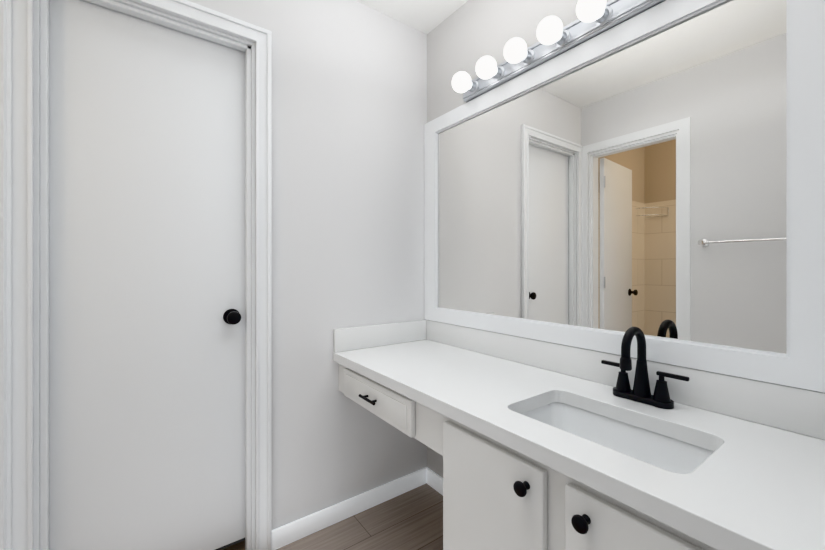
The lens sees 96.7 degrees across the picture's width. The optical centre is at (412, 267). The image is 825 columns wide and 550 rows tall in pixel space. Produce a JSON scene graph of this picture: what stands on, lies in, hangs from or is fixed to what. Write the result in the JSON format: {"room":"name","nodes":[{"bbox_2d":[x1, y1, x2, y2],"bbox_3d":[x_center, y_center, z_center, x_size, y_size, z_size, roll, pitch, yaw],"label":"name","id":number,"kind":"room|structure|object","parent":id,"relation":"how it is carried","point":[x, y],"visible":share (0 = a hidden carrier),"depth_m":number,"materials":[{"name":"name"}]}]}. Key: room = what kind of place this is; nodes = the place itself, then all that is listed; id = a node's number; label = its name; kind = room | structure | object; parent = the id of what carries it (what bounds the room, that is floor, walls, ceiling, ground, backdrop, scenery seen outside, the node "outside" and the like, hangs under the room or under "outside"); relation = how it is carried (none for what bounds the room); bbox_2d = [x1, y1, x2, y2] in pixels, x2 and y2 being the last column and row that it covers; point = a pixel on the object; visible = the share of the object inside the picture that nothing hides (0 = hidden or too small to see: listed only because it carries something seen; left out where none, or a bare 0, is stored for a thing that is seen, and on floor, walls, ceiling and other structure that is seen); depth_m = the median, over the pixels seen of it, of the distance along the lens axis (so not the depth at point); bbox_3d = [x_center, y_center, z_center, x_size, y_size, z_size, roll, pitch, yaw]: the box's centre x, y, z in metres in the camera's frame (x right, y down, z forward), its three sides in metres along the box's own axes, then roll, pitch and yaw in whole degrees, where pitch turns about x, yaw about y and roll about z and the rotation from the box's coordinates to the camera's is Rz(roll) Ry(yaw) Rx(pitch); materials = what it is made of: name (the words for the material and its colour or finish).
{"room":"bathroom","nodes":[
{"label":"bathroom","id":0,"kind":"room"},
{"bbox_2d":[188,0,426,529],"bbox_3d":[-0.596,-0.055,1.585,1.825,2.440,0.120,0,0,-36],"label":"wall","id":1,"kind":"structure","parent":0,"point":[349,78],"depth_m":1.69,"materials":[{"name":"white paint"}]},
{"bbox_2d":[222,483,442,549],"bbox_3d":[-0.147,1.195,-0.018,2.990,0.060,3.240,0,0,-36],"label":"floor","id":2,"kind":"structure","parent":0,"point":[413,519],"depth_m":1.64,"materials":[{"name":"wood"}]},
{"bbox_2d":[272,467,442,549],"bbox_3d":[-0.258,1.124,0.979,1.043,0.082,2.138,0,0,25],"label":"baseboard","id":3,"kind":"structure","parent":2,"relation":"on","point":[286,534],"depth_m":1.72,"materials":[{"name":"white wood"}]},
{"bbox_2d":[333,320,824,549],"bbox_3d":[0.306,0.665,1.204,0.572,0.999,1.556,0,0,-36],"label":"vanity","id":4,"kind":"object","parent":2,"relation":"on","point":[543,445],"visible":1,"depth_m":0.93,"materials":[{"name":"white stone"}]},
{"bbox_2d":[522,402,713,473],"bbox_3d":[0.481,0.496,0.924,0.321,0.142,0.486,0,0,-36],"label":"sink","id":5,"kind":"object","parent":4,"relation":"in","point":[669,451],"depth_m":1.00,"materials":[{"name":"white ceramic"}]},
{"bbox_2d":[601,327,689,408],"bbox_3d":[0.631,0.275,1.042,0.142,0.218,0.230,0,0,-36],"label":"faucet","id":6,"kind":"object","parent":4,"relation":"on","point":[621,396],"depth_m":1.05,"materials":[{"name":"black metal"}]},
{"bbox_2d":[356,0,467,33],"bbox_3d":[-0.147,-1.305,-0.018,2.990,0.060,3.240,0,0,-36],"label":"ceiling","id":7,"kind":"structure","parent":0,"point":[424,16],"depth_m":1.82,"materials":[{"name":"white paint"}]},
{"bbox_2d":[427,0,609,477],"bbox_3d":[1.048,-0.055,0.780,0.120,2.440,3.120,0,0,-36],"label":"wall","id":8,"kind":"structure","parent":0,"point":[478,29],"depth_m":1.73,"materials":[{"name":"white paint"}]},
{"bbox_3d":[0.477,-0.055,-0.677,2.520,2.440,1.440,0,0,-36],"label":"wall","id":9,"kind":"structure","parent":0,"visible":0},
{"bbox_2d":[452,0,665,101],"bbox_3d":[0.460,-0.818,1.344,0.160,0.086,0.875,0,0,-36],"label":"vanity light","id":10,"kind":"object","parent":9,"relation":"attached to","point":[596,17],"visible":1,"depth_m":1.29,"materials":[{"name":"white glass"}]},
{"bbox_2d":[424,0,824,392],"bbox_3d":[0.511,-0.250,1.392,0.020,1.056,1.490,0,0,-36],"label":"mirror","id":11,"kind":"object","parent":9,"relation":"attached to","point":[661,174],"visible":1,"depth_m":1.09,"materials":[{"name":"white mirror"}]},
{"bbox_3d":[-0.789,-0.055,0.404,0.120,2.440,1.560,0,0,-36],"label":"wall","id":12,"kind":"structure","parent":0,"visible":0},
{"bbox_2d":[0,0,6,549],"bbox_3d":[-0.454,0.102,0.350,1.952,2.125,0.784,0,0,22],"label":"trim","id":13,"kind":"structure","parent":12,"relation":"attached to","point":[3,3],"depth_m":1.03,"materials":[{"name":"white wood"}]},
{"bbox_2d":[7,0,271,549],"bbox_3d":[-0.921,0.100,1.336,0.749,2.131,0.150,0,0,-36],"label":"door frame","id":14,"kind":"structure","parent":12,"relation":"in","point":[27,20],"depth_m":1.13,"materials":[{"name":"white wood"}]},
{"bbox_2d":[49,0,244,549],"bbox_3d":[-0.913,0.106,1.325,0.603,2.001,0.099,0,0,-36],"label":"door","id":15,"kind":"structure","parent":14,"relation":"in","point":[147,119],"depth_m":1.31,"materials":[{"name":"white wood"}]}
]}

